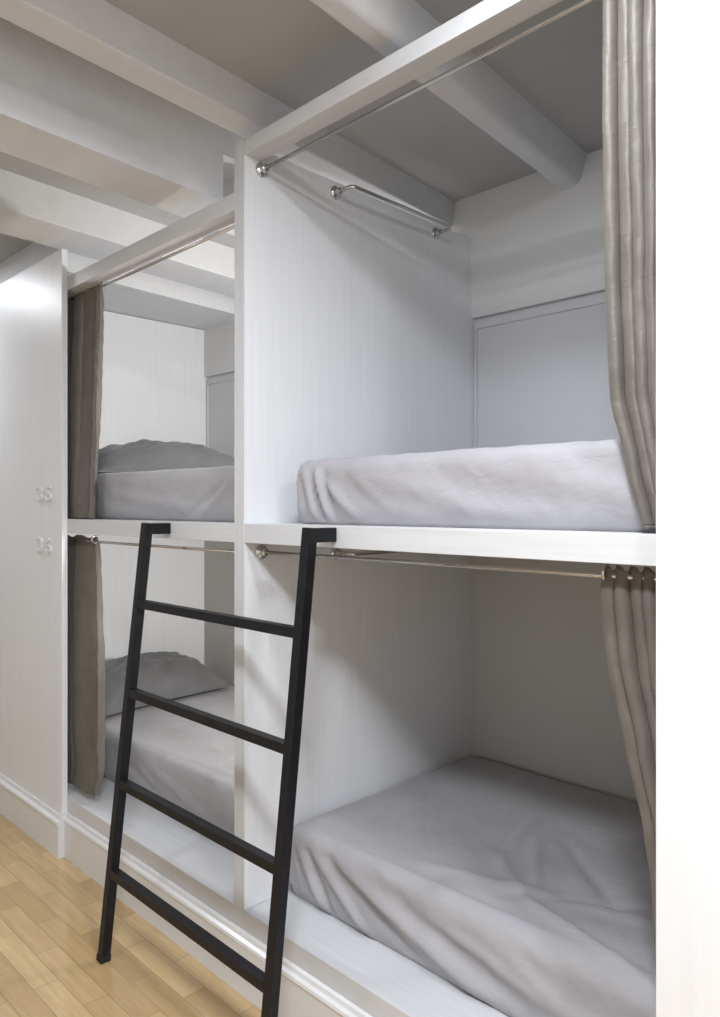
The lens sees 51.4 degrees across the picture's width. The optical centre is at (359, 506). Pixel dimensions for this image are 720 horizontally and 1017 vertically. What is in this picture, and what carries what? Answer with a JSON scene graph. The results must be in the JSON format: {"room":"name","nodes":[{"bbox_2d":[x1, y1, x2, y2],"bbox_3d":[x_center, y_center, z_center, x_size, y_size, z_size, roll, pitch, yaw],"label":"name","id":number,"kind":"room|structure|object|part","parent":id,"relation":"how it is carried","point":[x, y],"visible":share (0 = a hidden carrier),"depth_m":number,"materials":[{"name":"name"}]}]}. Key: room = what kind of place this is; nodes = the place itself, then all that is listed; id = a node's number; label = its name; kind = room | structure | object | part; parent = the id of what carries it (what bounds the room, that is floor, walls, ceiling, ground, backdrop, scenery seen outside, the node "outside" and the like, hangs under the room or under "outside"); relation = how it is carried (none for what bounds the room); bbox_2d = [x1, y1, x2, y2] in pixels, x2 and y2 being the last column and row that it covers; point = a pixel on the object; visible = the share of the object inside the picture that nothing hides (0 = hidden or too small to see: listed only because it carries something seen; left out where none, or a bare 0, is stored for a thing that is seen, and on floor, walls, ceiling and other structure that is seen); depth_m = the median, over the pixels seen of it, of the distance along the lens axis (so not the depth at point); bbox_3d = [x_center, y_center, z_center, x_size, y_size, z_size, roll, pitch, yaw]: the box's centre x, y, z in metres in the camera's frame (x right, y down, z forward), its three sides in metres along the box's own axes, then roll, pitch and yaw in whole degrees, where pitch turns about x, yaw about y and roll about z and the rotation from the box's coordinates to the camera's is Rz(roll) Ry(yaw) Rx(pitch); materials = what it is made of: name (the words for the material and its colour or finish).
{"room":"dormitory","nodes":[
{"label":"dormitory","id":0,"kind":"room"},
{"bbox_2d":[0,813,260,1016],"bbox_3d":[-0.668,1.443,1.353,4.085,0.078,7.410,0,0,-45],"label":"floor","id":1,"kind":"structure","parent":0,"point":[51,910],"depth_m":2.33,"materials":[{"name":"brown wood"}]},
{"bbox_2d":[0,193,234,984],"bbox_3d":[-0.659,0.182,3.269,1.182,2.444,1.907,0,0,-45],"label":"bunk bed","id":2,"kind":"object","parent":1,"relation":"on","point":[155,387],"visible":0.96,"depth_m":3.23,"materials":[{"name":"white laminate"}]},
{"bbox_3d":[-1.462,1.321,3.270,0.049,0.166,0.772,0,0,-45],"label":"skirting","id":3,"kind":"part","parent":2,"relation":"part of","materials":[{"name":"white wood"}]},
{"bbox_3d":[-1.453,0.099,3.279,0.024,2.278,0.741,0,0,-45],"label":"panel","id":4,"kind":"part","parent":2,"relation":"part of","materials":[{"name":"white laminate"}]},
{"bbox_3d":[-1.284,0.195,3.930,1.133,2.417,0.046,0,0,-45],"label":"panel","id":5,"kind":"part","parent":2,"relation":"part of","materials":[{"name":"white laminate"}]},
{"bbox_3d":[-1.028,1.318,2.854,0.023,0.172,1.840,0,0,-45],"label":"skirting","id":6,"kind":"part","parent":2,"relation":"part of","materials":[{"name":"white wood"}]},
{"bbox_2d":[72,225,233,299],"bbox_3d":[-0.976,-0.868,2.905,0.044,0.044,1.839,0,0,-45],"label":"curtain rod","id":7,"kind":"object","parent":2,"relation":"attached to","point":[231,227],"visible":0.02,"depth_m":2.58,"materials":[{"name":"silver metal"}]},
{"bbox_2d":[67,282,106,517],"bbox_3d":[-1.138,-0.426,3.054,0.082,0.942,0.394,0,0,-45],"label":"curtain","id":8,"kind":"object","parent":7,"relation":"hanging from","point":[85,314],"visible":0.78,"depth_m":3.00,"materials":[{"name":"grey fabric"}]},
{"bbox_2d":[74,539,233,552],"bbox_3d":[-0.976,0.138,2.905,0.044,0.044,1.839,0,0,-45],"label":"curtain rod","id":9,"kind":"object","parent":2,"relation":"attached to","point":[76,540],"visible":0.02,"depth_m":2.58,"materials":[{"name":"silver metal"}]},
{"bbox_2d":[67,534,105,796],"bbox_3d":[-1.137,0.627,3.058,0.346,1.027,0.068,0,0,41],"label":"curtain","id":10,"kind":"object","parent":9,"relation":"hanging from","point":[86,676],"visible":0.87,"depth_m":3.00,"materials":[{"name":"grey fabric"}]},
{"bbox_2d":[85,466,233,521],"bbox_3d":[-0.611,-0.046,3.270,1.025,0.187,1.824,0,0,-45],"label":"mattress","id":11,"kind":"object","parent":2,"relation":"on","point":[195,494],"visible":0.45,"depth_m":2.62,"materials":[{"name":"grey fabric"}]},
{"bbox_2d":[98,439,233,473],"bbox_3d":[-0.952,-0.230,3.641,0.827,0.182,0.506,0,0,-39],"label":"pillow","id":12,"kind":"object","parent":11,"relation":"on","point":[143,454],"visible":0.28,"depth_m":3.43,"materials":[{"name":"grey fabric"}]},
{"bbox_2d":[104,686,233,834],"bbox_3d":[-0.569,1.064,3.311,0.907,0.220,1.824,0,0,-45],"label":"mattress","id":13,"kind":"object","parent":2,"relation":"on","point":[187,763],"visible":0.23,"depth_m":2.99,"materials":[{"name":"grey fabric"}]},
{"bbox_2d":[105,651,233,716],"bbox_3d":[-1.089,0.840,3.761,0.445,0.215,0.807,0,0,39],"label":"pillow","id":14,"kind":"object","parent":13,"relation":"on","point":[169,675],"visible":0.52,"depth_m":3.67,"materials":[{"name":"grey fabric"}]},
{"bbox_3d":[-0.230,0.643,3.649,0.037,1.053,1.840,0,0,-45],"label":"panel","id":15,"kind":"part","parent":2,"relation":"part of","materials":[{"name":"grey wood"}]},
{"bbox_3d":[-0.232,-0.346,3.647,0.008,0.770,1.824,0,0,-45],"label":"panel frame","id":16,"kind":"part","parent":2,"relation":"part of","materials":[{"name":"white wood"}]},
{"bbox_3d":[-0.223,-0.352,3.656,0.018,0.781,1.840,0,0,-45],"label":"panel","id":17,"kind":"part","parent":2,"relation":"part of","materials":[{"name":"white wood"}]},
{"bbox_2d":[96,523,336,1016],"bbox_3d":[-0.437,0.728,2.106,0.243,1.354,0.832,0,0,-45],"label":"ladder","id":18,"kind":"object","parent":1,"relation":"on","point":[268,982],"visible":1,"depth_m":1.95,"materials":[{"name":"black metal"}]},
{"bbox_3d":[-0.741,0.720,2.368,0.176,1.339,0.029,0,0,-45],"label":"rail","id":19,"kind":"part","parent":18,"relation":"part of","materials":[{"name":"black metal"}]},
{"bbox_3d":[-0.176,0.720,1.802,0.176,1.339,0.029,0,0,-45],"label":"rail","id":20,"kind":"part","parent":18,"relation":"part of","materials":[{"name":"black metal"}]},
{"bbox_2d":[228,0,719,1016],"bbox_3d":[0.752,0.167,1.854,1.182,2.474,2.089,0,0,-45],"label":"bunk bed","id":21,"kind":"object","parent":1,"relation":"on","point":[356,335],"visible":0.66,"depth_m":2.28,"materials":[{"name":"white laminate"}]},
{"bbox_3d":[-0.362,1.318,2.186,0.023,0.172,0.047,0,0,-45],"label":"skirting","id":22,"kind":"part","parent":21,"relation":"part of","materials":[{"name":"white wood"}]},
{"bbox_3d":[0.352,1.318,1.470,0.023,0.172,1.975,0,0,-45],"label":"skirting","id":23,"kind":"part","parent":21,"relation":"part of","materials":[{"name":"white wood"}]},
{"bbox_3d":[0.048,0.052,2.595,1.134,2.244,0.047,0,0,-45],"label":"panel","id":24,"kind":"part","parent":21,"relation":"part of","materials":[{"name":"white laminate"}]},
{"bbox_2d":[330,548,406,559],"bbox_3d":[0.130,0.149,2.584,0.556,0.044,0.084,0,0,-45],"label":"towel rail","id":25,"kind":"object","parent":21,"relation":"attached to","point":[334,551],"visible":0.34,"depth_m":2.42,"materials":[{"name":"silver metal"}]},
{"bbox_3d":[0.130,0.149,2.584,0.525,0.013,0.084,0,0,-45],"label":"rail","id":26,"kind":"part","parent":25,"relation":"part of","materials":[{"name":"silver metal"}]},
{"bbox_2d":[330,185,450,239],"bbox_3d":[0.130,-1.022,2.584,0.556,0.044,0.084,0,0,-45],"label":"towel rail","id":27,"kind":"object","parent":21,"relation":"attached to","point":[335,191],"visible":1,"depth_m":2.51,"materials":[{"name":"silver metal"}]},
{"bbox_2d":[255,0,593,177],"bbox_3d":[0.404,-1.000,1.522,0.044,0.044,1.974,0,0,-45],"label":"curtain rod","id":28,"kind":"object","parent":21,"relation":"attached to","point":[261,169],"visible":1,"depth_m":1.76,"materials":[{"name":"silver metal"}]},
{"bbox_2d":[602,0,655,528],"bbox_3d":[0.555,-0.494,1.355,0.064,1.067,0.249,0,0,-45],"label":"curtain","id":29,"kind":"object","parent":28,"relation":"hanging from","point":[629,26],"visible":0.49,"depth_m":1.39,"materials":[{"name":"grey fabric"}]},
{"bbox_2d":[255,545,655,580],"bbox_3d":[0.404,0.133,1.522,0.044,0.044,1.974,0,0,-45],"label":"curtain rod","id":30,"kind":"object","parent":21,"relation":"attached to","point":[261,552],"visible":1,"depth_m":1.73,"materials":[{"name":"silver metal"}]},
{"bbox_2d":[600,564,655,975],"bbox_3d":[0.578,0.616,1.344,0.053,1.010,0.312,0,0,-41],"label":"curtain","id":31,"kind":"object","parent":30,"relation":"hanging from","point":[628,607],"visible":0.32,"depth_m":1.39,"materials":[{"name":"grey fabric"}]},
{"bbox_2d":[290,757,655,1016],"bbox_3d":[0.787,1.058,1.912,0.964,0.231,1.958,0,0,-45],"label":"mattress","id":32,"kind":"object","parent":21,"relation":"on","point":[527,893],"visible":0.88,"depth_m":1.98,"materials":[{"name":"grey fabric"}]},
{"bbox_2d":[296,439,655,531],"bbox_3d":[0.807,-0.048,1.844,1.031,0.191,1.836,0,0,-45],"label":"mattress","id":33,"kind":"object","parent":21,"relation":"on","point":[576,485],"visible":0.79,"depth_m":1.68,"materials":[{"name":"grey fabric"}]},
{"bbox_3d":[1.148,-0.346,2.264,0.008,0.770,1.959,0,0,-45],"label":"panel frame","id":34,"kind":"part","parent":21,"relation":"part of","materials":[{"name":"white wood"}]},
{"bbox_3d":[1.157,-0.352,2.273,0.018,0.781,1.975,0,0,-45],"label":"panel","id":35,"kind":"part","parent":21,"relation":"part of","materials":[{"name":"white wood"}]},
{"bbox_3d":[1.150,0.643,2.266,0.037,1.053,1.975,0,0,-45],"label":"panel","id":36,"kind":"part","parent":21,"relation":"part of","materials":[{"name":"grey wood"}]},
{"bbox_3d":[0.803,0.099,1.018,0.024,2.278,0.801,0,0,-45],"label":"panel","id":37,"kind":"part","parent":21,"relation":"part of","materials":[{"name":"white laminate"}]},
{"bbox_2d":[0,0,602,262],"bbox_3d":[-0.668,-1.266,1.353,4.085,0.078,7.410,0,0,-45],"label":"ceiling","id":38,"kind":"structure","parent":0,"point":[294,52],"depth_m":2.13,"materials":[{"name":"paint"}]},
{"bbox_2d":[0,169,233,297],"bbox_3d":[-1.752,-1.157,2.392,0.276,0.141,3.930,0,0,40],"label":"beam","id":39,"kind":"structure","parent":38,"relation":"attached to","point":[30,210],"depth_m":3.04,"materials":[{"name":"paint"}]},
{"bbox_2d":[0,242,233,329],"bbox_3d":[-1.290,-1.122,3.964,1.016,0.211,1.090,0,0,-45],"label":"beam","id":40,"kind":"structure","parent":38,"relation":"attached to","point":[139,294],"depth_m":3.71,"materials":[{"name":"paint"}]},
{"bbox_2d":[0,18,292,235],"bbox_3d":[-1.130,-1.108,1.769,0.207,0.238,3.924,0,0,40],"label":"beam","id":41,"kind":"structure","parent":38,"relation":"attached to","point":[61,112],"depth_m":2.13,"materials":[{"name":"paint"}]},
{"bbox_2d":[0,0,454,227],"bbox_3d":[-0.913,-1.178,1.552,0.118,0.099,3.916,0,0,40],"label":"beam","id":42,"kind":"structure","parent":38,"relation":"attached to","point":[99,32],"depth_m":2.04,"materials":[{"name":"paint"}]},
{"bbox_2d":[310,0,586,188],"bbox_3d":[-0.508,-1.178,1.146,0.129,0.098,3.916,0,0,40],"label":"beam","id":43,"kind":"structure","parent":38,"relation":"attached to","point":[476,91],"depth_m":2.10,"materials":[{"name":"paint"}]},
{"bbox_3d":[0.745,0.088,2.763,0.091,2.631,7.410,0,0,-45],"label":"wall","id":44,"kind":"structure","parent":0,"visible":0},
{"bbox_2d":[204,148,604,377],"bbox_3d":[0.699,-0.985,2.717,0.039,0.484,7.410,0,0,-45],"label":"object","id":45,"kind":"structure","parent":44,"relation":"attached to","point":[535,241],"depth_m":2.77,"materials":[{"name":"white paint"}]}
]}

